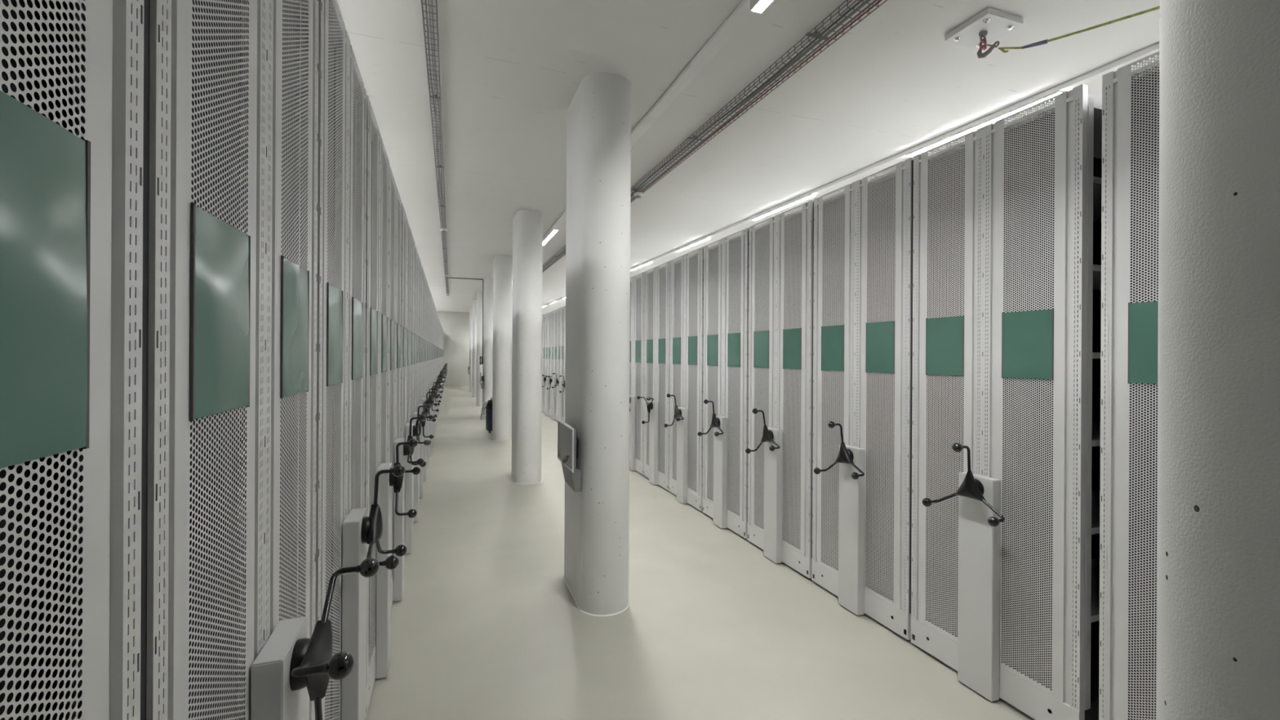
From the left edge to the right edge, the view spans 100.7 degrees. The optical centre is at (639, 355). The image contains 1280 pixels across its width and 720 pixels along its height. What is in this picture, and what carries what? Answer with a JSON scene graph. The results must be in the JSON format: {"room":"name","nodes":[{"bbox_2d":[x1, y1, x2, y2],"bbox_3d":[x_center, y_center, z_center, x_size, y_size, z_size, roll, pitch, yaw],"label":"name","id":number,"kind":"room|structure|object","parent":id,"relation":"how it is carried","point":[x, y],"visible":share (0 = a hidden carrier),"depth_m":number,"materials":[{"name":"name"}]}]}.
{"room":"archive storage room","nodes":[
{"label":"archive storage room","id":0,"kind":"room"},
{"bbox_2d":[436,311,544,386],"bbox_3d":[-8.096,-0.317,25.592,7.685,3.548,0.150,0,0,-20],"label":"wall","id":1,"kind":"structure","parent":0,"point":[455,325],"depth_m":25.28,"materials":[{"name":"beige paint"}]},
{"bbox_2d":[365,386,1035,719],"bbox_3d":[-2.663,1.561,10.334,7.685,0.150,32.550,0,0,-20],"label":"floor","id":2,"kind":"structure","parent":0,"point":[486,624],"depth_m":2.89,"materials":[{"name":"beige concrete"}]},
{"bbox_2d":[0,0,143,719],"bbox_3d":[-1.409,0.220,-0.144,2.454,2.544,0.801,0,0,-20],"label":"shelving unit","id":3,"kind":"object","parent":2,"relation":"on","point":[72,71],"visible":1,"depth_m":0.49,"materials":[{"name":"grey metal"}]},
{"bbox_2d":[140,0,379,719],"bbox_3d":[-1.682,0.218,0.621,2.454,2.544,0.801,0,0,-20],"label":"shelving unit","id":4,"kind":"object","parent":2,"relation":"on","point":[228,631],"visible":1,"depth_m":0.86,"materials":[{"name":"grey metal"}]},
{"bbox_2d":[315,0,406,719],"bbox_3d":[-1.955,0.217,1.385,2.454,2.544,0.801,0,0,-20],"label":"shelving unit","id":5,"kind":"object","parent":2,"relation":"on","point":[344,529],"visible":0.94,"depth_m":1.68,"materials":[{"name":"grey metal"}]},
{"bbox_2d":[364,95,420,718],"bbox_3d":[-2.225,0.215,2.150,2.454,2.544,0.801,0,0,-20],"label":"shelving unit","id":6,"kind":"object","parent":2,"relation":"on","point":[378,649],"visible":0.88,"depth_m":2.44,"materials":[{"name":"grey metal"}]},
{"bbox_2d":[381,164,426,608],"bbox_3d":[-2.500,0.214,2.914,2.454,2.544,0.801,0,0,-20],"label":"shelving unit","id":7,"kind":"object","parent":2,"relation":"on","point":[395,202],"visible":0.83,"depth_m":3.21,"materials":[{"name":"grey metal"}]},
{"bbox_2d":[400,203,431,553],"bbox_3d":[-2.771,0.213,3.679,2.454,2.544,0.801,0,0,-20],"label":"shelving unit","id":8,"kind":"object","parent":2,"relation":"on","point":[406,228],"visible":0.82,"depth_m":3.98,"materials":[{"name":"grey metal"}]},
{"bbox_2d":[409,229,434,521],"bbox_3d":[-3.043,0.211,4.444,2.454,2.544,0.801,0,0,-20],"label":"shelving unit","id":9,"kind":"object","parent":2,"relation":"on","point":[413,246],"visible":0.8,"depth_m":4.75,"materials":[{"name":"grey metal"}]},
{"bbox_2d":[415,248,435,498],"bbox_3d":[-3.319,0.210,5.206,2.454,2.544,0.801,0,0,-20],"label":"shelving unit","id":10,"kind":"object","parent":2,"relation":"on","point":[418,260],"visible":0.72,"depth_m":5.51,"materials":[{"name":"grey metal"}]},
{"bbox_2d":[420,262,437,480],"bbox_3d":[-3.594,0.208,5.974,2.454,2.544,0.801,0,0,-20],"label":"shelving unit","id":11,"kind":"object","parent":2,"relation":"on","point":[423,400],"visible":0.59,"depth_m":6.28,"materials":[{"name":"grey metal"}]},
{"bbox_2d":[423,274,439,466],"bbox_3d":[-3.864,0.207,6.734,2.454,2.544,0.801,0,0,-20],"label":"shelving unit","id":12,"kind":"object","parent":2,"relation":"on","point":[432,397],"visible":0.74,"depth_m":7.04,"materials":[{"name":"grey metal"}]},
{"bbox_2d":[426,281,439,456],"bbox_3d":[-4.138,0.205,7.501,2.454,2.544,0.801,0,0,-20],"label":"shelving unit","id":13,"kind":"object","parent":2,"relation":"on","point":[428,286],"visible":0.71,"depth_m":7.81,"materials":[{"name":"grey metal"}]},
{"bbox_2d":[428,288,441,447],"bbox_3d":[-4.409,0.204,8.264,2.454,2.544,0.801,0,0,-20],"label":"shelving unit","id":14,"kind":"object","parent":2,"relation":"on","point":[429,320],"visible":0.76,"depth_m":8.56,"materials":[{"name":"grey metal"}]},
{"bbox_2d":[430,293,442,439],"bbox_3d":[-4.681,0.202,9.033,2.454,2.544,0.801,0,0,-20],"label":"shelving unit","id":15,"kind":"object","parent":2,"relation":"on","point":[431,373],"visible":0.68,"depth_m":9.34,"materials":[{"name":"grey metal"}]},
{"bbox_2d":[432,298,442,432],"bbox_3d":[-4.953,0.201,9.795,2.454,2.544,0.801,0,0,-20],"label":"shelving unit","id":16,"kind":"object","parent":2,"relation":"on","point":[441,392],"visible":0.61,"depth_m":10.10,"materials":[{"name":"grey metal"}]},
{"bbox_2d":[433,303,443,427],"bbox_3d":[-5.226,0.200,10.562,2.454,2.544,0.801,0,0,-20],"label":"shelving unit","id":17,"kind":"object","parent":2,"relation":"on","point":[434,380],"visible":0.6,"depth_m":10.89,"materials":[{"name":"grey metal"}]},
{"bbox_2d":[435,306,444,422],"bbox_3d":[-5.500,0.198,11.325,2.454,2.544,0.801,0,0,-20],"label":"shelving unit","id":18,"kind":"object","parent":2,"relation":"on","point":[442,373],"visible":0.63,"depth_m":11.73,"materials":[{"name":"grey metal"}]},
{"bbox_2d":[435,309,444,418],"bbox_3d":[-5.770,0.197,12.085,2.454,2.544,0.801,0,0,-20],"label":"shelving unit","id":19,"kind":"object","parent":2,"relation":"on","point":[436,309],"visible":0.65,"depth_m":12.38,"materials":[{"name":"grey metal"}]},
{"bbox_2d":[436,311,444,414],"bbox_3d":[-6.045,0.195,12.848,2.454,2.544,0.801,0,0,-20],"label":"shelving unit","id":20,"kind":"object","parent":2,"relation":"on","point":[437,312],"visible":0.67,"depth_m":13.15,"materials":[{"name":"grey metal"}]},
{"bbox_2d":[437,315,444,410],"bbox_3d":[-6.319,0.194,13.614,2.454,2.544,0.801,0,0,-20],"label":"shelving unit","id":21,"kind":"object","parent":2,"relation":"on","point":[437,315],"visible":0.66,"depth_m":14.02,"materials":[{"name":"grey metal"}]},
{"bbox_2d":[438,317,444,381],"bbox_3d":[-6.591,0.192,14.377,2.454,2.544,0.801,0,0,-20],"label":"shelving unit","id":22,"kind":"object","parent":2,"relation":"on","point":[438,317],"visible":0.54,"depth_m":14.92,"materials":[{"name":"grey metal"}]},
{"bbox_2d":[438,319,445,405],"bbox_3d":[-6.859,0.191,15.142,2.454,2.544,0.801,0,0,-20],"label":"shelving unit","id":23,"kind":"object","parent":2,"relation":"on","point":[439,319],"visible":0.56,"depth_m":15.65,"materials":[{"name":"grey metal"}]},
{"bbox_2d":[440,322,444,373],"bbox_3d":[-7.409,0.188,16.672,2.454,2.544,0.801,0,0,-20],"label":"shelving unit","id":24,"kind":"object","parent":2,"relation":"on","point":[440,322],"visible":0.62,"depth_m":17.20,"materials":[{"name":"grey metal"}]},
{"bbox_2d":[439,357,445,403],"bbox_3d":[-7.135,0.189,15.906,2.454,2.544,0.801,0,0,-20],"label":"shelving unit","id":25,"kind":"object","parent":2,"relation":"on","point":[439,357],"visible":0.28,"depth_m":16.21,"materials":[{"name":"grey metal"}]},
{"bbox_2d":[440,357,446,399],"bbox_3d":[-7.682,0.186,17.442,2.454,2.544,0.801,0,0,-20],"label":"shelving unit","id":26,"kind":"object","parent":2,"relation":"on","point":[440,357],"visible":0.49,"depth_m":17.74,"materials":[{"name":"grey metal"}]},
{"bbox_2d":[440,324,446,375],"bbox_3d":[-7.954,0.185,18.199,2.454,2.544,0.801,0,0,-20],"label":"shelving unit","id":27,"kind":"object","parent":2,"relation":"on","point":[441,325],"visible":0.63,"depth_m":18.67,"materials":[{"name":"grey metal"}]},
{"bbox_2d":[441,326,446,374],"bbox_3d":[-8.494,0.182,19.729,2.454,2.544,0.801,0,0,-20],"label":"shelving unit","id":28,"kind":"object","parent":2,"relation":"on","point":[442,326],"visible":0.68,"depth_m":20.12,"materials":[{"name":"grey metal"}]},
{"bbox_2d":[442,333,447,372],"bbox_3d":[-9.318,0.178,22.026,2.454,2.544,0.801,0,0,-20],"label":"shelving unit","id":29,"kind":"object","parent":2,"relation":"on","point":[442,333],"visible":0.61,"depth_m":22.47,"materials":[{"name":"grey metal"}]},
{"bbox_2d":[443,332,447,386],"bbox_3d":[-10.132,0.173,24.321,2.454,2.544,0.801,0,0,-20],"label":"shelving unit","id":30,"kind":"object","parent":2,"relation":"on","point":[443,332],"visible":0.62,"depth_m":24.63,"materials":[{"name":"grey metal"}]},
{"bbox_2d":[469,306,472,391],"bbox_3d":[-6.913,-0.280,21.995,0.314,3.487,0.734,0,0,-20],"label":"concrete column","id":31,"kind":"structure","parent":2,"relation":"on","point":[470,307],"depth_m":21.66,"materials":[{"name":"white concrete"}]},
{"bbox_2d":[471,300,476,397],"bbox_3d":[-5.808,-0.246,18.896,0.314,3.430,0.734,0,0,-20],"label":"concrete column","id":32,"kind":"structure","parent":2,"relation":"on","point":[474,302],"depth_m":18.56,"materials":[{"name":"white concrete"}]},
{"bbox_2d":[475,291,482,406],"bbox_3d":[-4.703,-0.211,15.798,0.314,3.373,0.734,0,0,-20],"label":"concrete column","id":33,"kind":"structure","parent":2,"relation":"on","point":[479,294],"depth_m":15.46,"materials":[{"name":"white concrete"}]},
{"bbox_2d":[480,397,492,433],"bbox_3d":[-2.855,1.139,10.273,0.398,0.693,0.329,0,0,2],"label":"vacuum","id":34,"kind":"object","parent":2,"relation":"on","point":[488,407],"visible":0.48,"depth_m":10.13,"materials":[{"name":"blue plastic"}]},
{"bbox_2d":[482,277,493,419],"bbox_3d":[-3.598,-0.177,12.699,0.314,3.315,0.734,0,0,-20],"label":"concrete column","id":35,"kind":"structure","parent":2,"relation":"on","point":[487,366],"depth_m":12.36,"materials":[{"name":"white concrete"}]},
{"bbox_2d":[448,277,483,356],"bbox_3d":[-4.106,-0.905,12.506,0.790,1.847,0.020,0,0,-20],"label":"cable conduit","id":36,"kind":"object","parent":35,"relation":"attached to","point":[448,277],"visible":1,"depth_m":12.62,"materials":[{"name":"grey metal"}]},
{"bbox_2d":[480,372,483,389],"bbox_3d":[-3.746,0.589,12.525,0.084,0.382,0.450,0,0,-20],"label":"terminal","id":37,"kind":"object","parent":35,"relation":"attached to","point":[481,376],"visible":1,"depth_m":12.42,"materials":[{"name":"grey plastic"}]},
{"bbox_2d":[480,355,483,364],"bbox_3d":[-3.777,0.115,12.625,0.080,0.207,0.090,0,0,-20],"label":"wall telephone","id":38,"kind":"object","parent":35,"relation":"attached to","point":[482,357],"visible":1,"depth_m":12.59,"materials":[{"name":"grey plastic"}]},
{"bbox_2d":[492,254,512,440],"bbox_3d":[-2.493,-0.142,9.600,0.314,3.258,0.734,0,0,-20],"label":"concrete column","id":39,"kind":"structure","parent":2,"relation":"on","point":[502,264],"depth_m":9.27,"materials":[{"name":"white concrete"}]},
{"bbox_2d":[511,209,542,484],"bbox_3d":[-1.388,-0.108,6.501,0.314,3.201,0.734,0,0,-20],"label":"concrete column","id":40,"kind":"structure","parent":2,"relation":"on","point":[527,224],"depth_m":6.18,"materials":[{"name":"white concrete"}]},
{"bbox_2d":[542,314,546,413],"bbox_3d":[-1.550,0.219,14.211,2.454,2.544,0.801,0,0,-20],"label":"shelving unit","id":41,"kind":"object","parent":2,"relation":"on","point":[544,315],"visible":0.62,"depth_m":13.76,"materials":[{"name":"grey metal"}]},
{"bbox_2d":[542,311,551,417],"bbox_3d":[-1.278,0.221,13.441,2.454,2.544,0.801,0,0,-20],"label":"shelving unit","id":42,"kind":"object","parent":2,"relation":"on","point":[548,317],"visible":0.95,"depth_m":13.04,"materials":[{"name":"grey metal"}]},
{"bbox_2d":[545,309,557,421],"bbox_3d":[-1.005,0.222,12.682,2.454,2.544,0.801,0,0,-20],"label":"shelving unit","id":43,"kind":"object","parent":2,"relation":"on","point":[554,314],"visible":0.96,"depth_m":12.27,"materials":[{"name":"grey metal"}]},
{"bbox_2d":[551,306,564,422],"bbox_3d":[-0.734,0.223,11.918,2.454,2.544,0.801,0,0,-20],"label":"shelving unit","id":44,"kind":"object","parent":2,"relation":"on","point":[561,311],"visible":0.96,"depth_m":11.51,"materials":[{"name":"grey metal"}]},
{"bbox_2d":[559,305,565,392],"bbox_3d":[-0.460,0.225,11.149,2.454,2.544,0.801,0,0,-20],"label":"shelving unit","id":45,"kind":"object","parent":2,"relation":"on","point":[560,375],"visible":0.04,"depth_m":11.13,"materials":[{"name":"grey metal"}]},
{"bbox_2d":[563,72,631,616],"bbox_3d":[-0.283,-0.073,3.402,0.314,3.144,0.734,0,0,-20],"label":"concrete column","id":46,"kind":"structure","parent":2,"relation":"on","point":[597,224],"depth_m":3.08,"materials":[{"name":"white concrete"}]},
{"bbox_2d":[557,419,581,492],"bbox_3d":[-0.431,0.607,3.229,0.084,0.382,0.450,0,0,-20],"label":"terminal","id":47,"kind":"object","parent":46,"relation":"attached to","point":[567,442],"visible":1,"depth_m":3.15,"materials":[{"name":"grey plastic"}]},
{"bbox_2d":[629,271,644,475],"bbox_3d":[0.902,0.232,7.329,2.454,2.544,0.801,0,0,-20],"label":"shelving unit","id":48,"kind":"object","parent":2,"relation":"on","point":[637,348],"visible":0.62,"depth_m":6.87,"materials":[{"name":"grey metal"}]},
{"bbox_2d":[636,261,670,490],"bbox_3d":[1.175,0.234,6.565,2.454,2.544,0.801,0,0,-20],"label":"shelving unit","id":49,"kind":"object","parent":2,"relation":"on","point":[657,282],"visible":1,"depth_m":6.13,"materials":[{"name":"grey metal"}]},
{"bbox_2d":[663,246,703,511],"bbox_3d":[1.448,0.235,5.800,2.454,2.544,0.801,0,0,-20],"label":"shelving unit","id":50,"kind":"object","parent":2,"relation":"on","point":[685,395],"visible":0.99,"depth_m":5.37,"materials":[{"name":"grey metal"}]},
{"bbox_2d":[697,227,749,538],"bbox_3d":[1.723,0.236,5.037,2.454,2.544,0.801,0,0,-20],"label":"shelving unit","id":51,"kind":"object","parent":2,"relation":"on","point":[726,263],"visible":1,"depth_m":4.61,"materials":[{"name":"grey metal"}]},
{"bbox_2d":[745,200,813,578],"bbox_3d":[1.995,0.238,4.272,2.454,2.544,0.801,0,0,-20],"label":"shelving unit","id":52,"kind":"object","parent":2,"relation":"on","point":[779,451],"visible":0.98,"depth_m":3.84,"materials":[{"name":"grey metal"}]},
{"bbox_2d":[811,157,913,639],"bbox_3d":[2.268,0.239,3.508,2.454,2.544,0.801,0,0,-20],"label":"shelving unit","id":53,"kind":"object","parent":2,"relation":"on","point":[862,233],"visible":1,"depth_m":3.07,"materials":[{"name":"grey metal"}]},
{"bbox_2d":[909,84,1102,719],"bbox_3d":[2.538,0.241,2.751,2.454,2.544,0.801,0,0,-20],"label":"shelving unit","id":54,"kind":"object","parent":2,"relation":"on","point":[1006,245],"visible":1,"depth_m":2.30,"materials":[{"name":"grey metal"}]},
{"bbox_2d":[1098,51,1159,719],"bbox_3d":[2.826,0.242,1.944,2.454,2.544,0.785,0,0,-20],"label":"shelving unit","id":55,"kind":"object","parent":2,"relation":"on","point":[1130,98],"visible":0.34,"depth_m":1.89,"materials":[{"name":"grey metal"}]},
{"bbox_2d":[1155,0,1279,719],"bbox_3d":[0.808,-0.039,0.341,0.314,3.087,0.734,0,0,-20],"label":"concrete column","id":56,"kind":"structure","parent":2,"relation":"on","point":[1218,649],"depth_m":0.54,"materials":[{"name":"white concrete"}]},
{"bbox_2d":[337,0,1159,314],"bbox_3d":[-2.645,-1.879,10.334,7.685,0.766,32.550,0,0,-20],"label":"ceiling","id":57,"kind":"structure","parent":0,"point":[512,71],"depth_m":3.27,"materials":[{"name":"white paint"}]},
{"bbox_2d":[420,0,448,296],"bbox_3d":[-2.137,-1.670,5.716,0.069,0.455,23.015,0,0,-20],"label":"cable tray","id":58,"kind":"object","parent":57,"relation":"attached to","point":[434,96],"visible":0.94,"depth_m":3.44,"materials":[{"name":"grey metal"}]},
{"bbox_2d":[424,0,445,271],"bbox_3d":[-2.109,-1.650,5.604,0.022,0.402,22.680,0,0,-20],"label":"cable","id":59,"kind":"object","parent":58,"relation":"in","point":[425,2],"visible":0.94,"depth_m":3.15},
{"bbox_2d":[430,0,448,286],"bbox_3d":[-2.085,-1.651,5.613,0.024,0.404,22.680,0,0,-20],"label":"cable","id":60,"kind":"object","parent":58,"relation":"in","point":[431,1],"visible":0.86,"depth_m":3.21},
{"bbox_2d":[439,227,447,232],"bbox_3d":[-2.588,-1.647,6.983,0.100,0.043,0.100,0,0,-20],"label":"smoke detector","id":61,"kind":"object","parent":58,"relation":"attached to","point":[443,230],"visible":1,"depth_m":6.96,"materials":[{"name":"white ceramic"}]},
{"bbox_2d":[542,0,754,238],"bbox_3d":[-2.364,-1.760,10.434,0.075,0.593,32.150,0,0,-20],"label":"rail","id":62,"kind":"object","parent":57,"relation":"attached to","point":[742,13],"visible":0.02,"depth_m":2.93,"materials":[{"name":"white metal"}]},
{"bbox_2d":[542,226,558,245],"bbox_3d":[-1.264,-1.654,7.350,0.062,0.052,1.120,0,1,-20],"label":"linear light","id":63,"kind":"object","parent":62,"relation":"attached to","point":[554,229],"visible":0.77,"depth_m":7.22,"materials":[{"name":"white plastic"}]},
{"bbox_2d":[750,0,774,13],"bbox_3d":[0.704,-1.542,1.831,0.062,0.052,1.120,0,1,-20],"label":"linear light","id":64,"kind":"object","parent":62,"relation":"attached to","point":[760,6],"visible":1,"depth_m":2.34,"materials":[{"name":"white plastic"}]},
{"bbox_2d":[542,0,887,271],"bbox_3d":[-1.928,-1.737,10.535,0.128,0.611,31.953,0,0,-20],"label":"cable tray","id":65,"kind":"object","parent":57,"relation":"attached to","point":[815,33],"visible":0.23,"depth_m":3.12,"materials":[{"name":"grey metal"}]},
{"bbox_2d":[633,191,644,198],"bbox_3d":[-0.012,-1.580,5.237,0.100,0.043,0.100,0,0,-20],"label":"smoke detector","id":66,"kind":"object","parent":65,"relation":"attached to","point":[638,194],"visible":1,"depth_m":5.21,"materials":[{"name":"white plastic"}]},
{"bbox_2d":[542,0,863,267],"bbox_3d":[-1.929,-1.720,10.446,0.036,0.563,31.680,0,0,-20],"label":"cable","id":67,"kind":"object","parent":65,"relation":"in","point":[858,2],"visible":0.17,"depth_m":3.00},
{"bbox_2d":[542,0,871,269],"bbox_3d":[-1.902,-1.720,10.456,0.026,0.563,31.680,0,0,-20],"label":"cable","id":68,"kind":"object","parent":65,"relation":"in","point":[868,1],"visible":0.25,"depth_m":2.91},
{"bbox_2d":[546,0,882,267],"bbox_3d":[-1.859,-1.718,10.471,0.021,0.560,31.680,0,0,-20],"label":"cable","id":69,"kind":"object","parent":65,"relation":"attached to","point":[879,1],"visible":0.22,"depth_m":2.99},
{"bbox_2d":[542,42,1159,306],"bbox_3d":[-0.358,-1.748,11.150,0.060,0.597,32.150,0,0,-20],"label":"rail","id":70,"kind":"object","parent":57,"relation":"attached to","point":[1096,73],"visible":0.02,"depth_m":3.76,"materials":[{"name":"white metal"}]},
{"bbox_2d":[630,262,652,271],"bbox_3d":[0.012,-1.701,10.109,0.060,0.013,1.120,0,1,-20],"label":"linear light","id":71,"kind":"object","parent":70,"relation":"attached to","point":[648,263],"visible":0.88,"depth_m":10.07,"materials":[{"name":"white plastic"}]},
{"bbox_2d":[675,237,711,252],"bbox_3d":[0.778,-1.657,7.961,0.060,0.013,1.120,0,1,-20],"label":"linear light","id":72,"kind":"object","parent":70,"relation":"attached to","point":[707,238],"visible":1,"depth_m":7.86,"materials":[{"name":"white plastic"}]},
{"bbox_2d":[751,194,816,220],"bbox_3d":[1.544,-1.613,5.814,0.060,0.013,1.120,0,1,-20],"label":"linear light","id":73,"kind":"object","parent":70,"relation":"attached to","point":[810,196],"visible":1,"depth_m":5.72,"materials":[{"name":"white plastic"}]},
{"bbox_2d":[905,90,1062,156],"bbox_3d":[2.309,-1.570,3.666,0.060,0.013,1.120,0,1,-20],"label":"linear light","id":74,"kind":"object","parent":70,"relation":"attached to","point":[993,120],"visible":0.72,"depth_m":3.62,"materials":[{"name":"white plastic"}]},
{"bbox_2d":[945,7,1023,50],"bbox_3d":[1.669,-1.545,2.579,0.230,0.112,0.230,0,0,-20],"label":"anchor","id":75,"kind":"object","parent":57,"relation":"attached to","point":[989,24],"visible":1,"depth_m":2.55,"materials":[{"name":"metal"}]},
{"bbox_2d":[977,40,999,58],"bbox_3d":[1.677,-1.478,2.554,0.024,0.064,0.112,0,0,-20],"label":"hook","id":76,"kind":"object","parent":75,"relation":"attached to","point":[980,54],"visible":1,"depth_m":2.55,"materials":[{"name":"metal"}]},
{"bbox_2d":[998,5,1159,53],"bbox_3d":[2.093,-1.343,1.385,0.019,0.230,2.378,0,0,-20],"label":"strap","id":77,"kind":"object","parent":57,"relation":"hanging from","point":[1044,42],"visible":0.98,"depth_m":2.19,"materials":[{"name":"fabric"}]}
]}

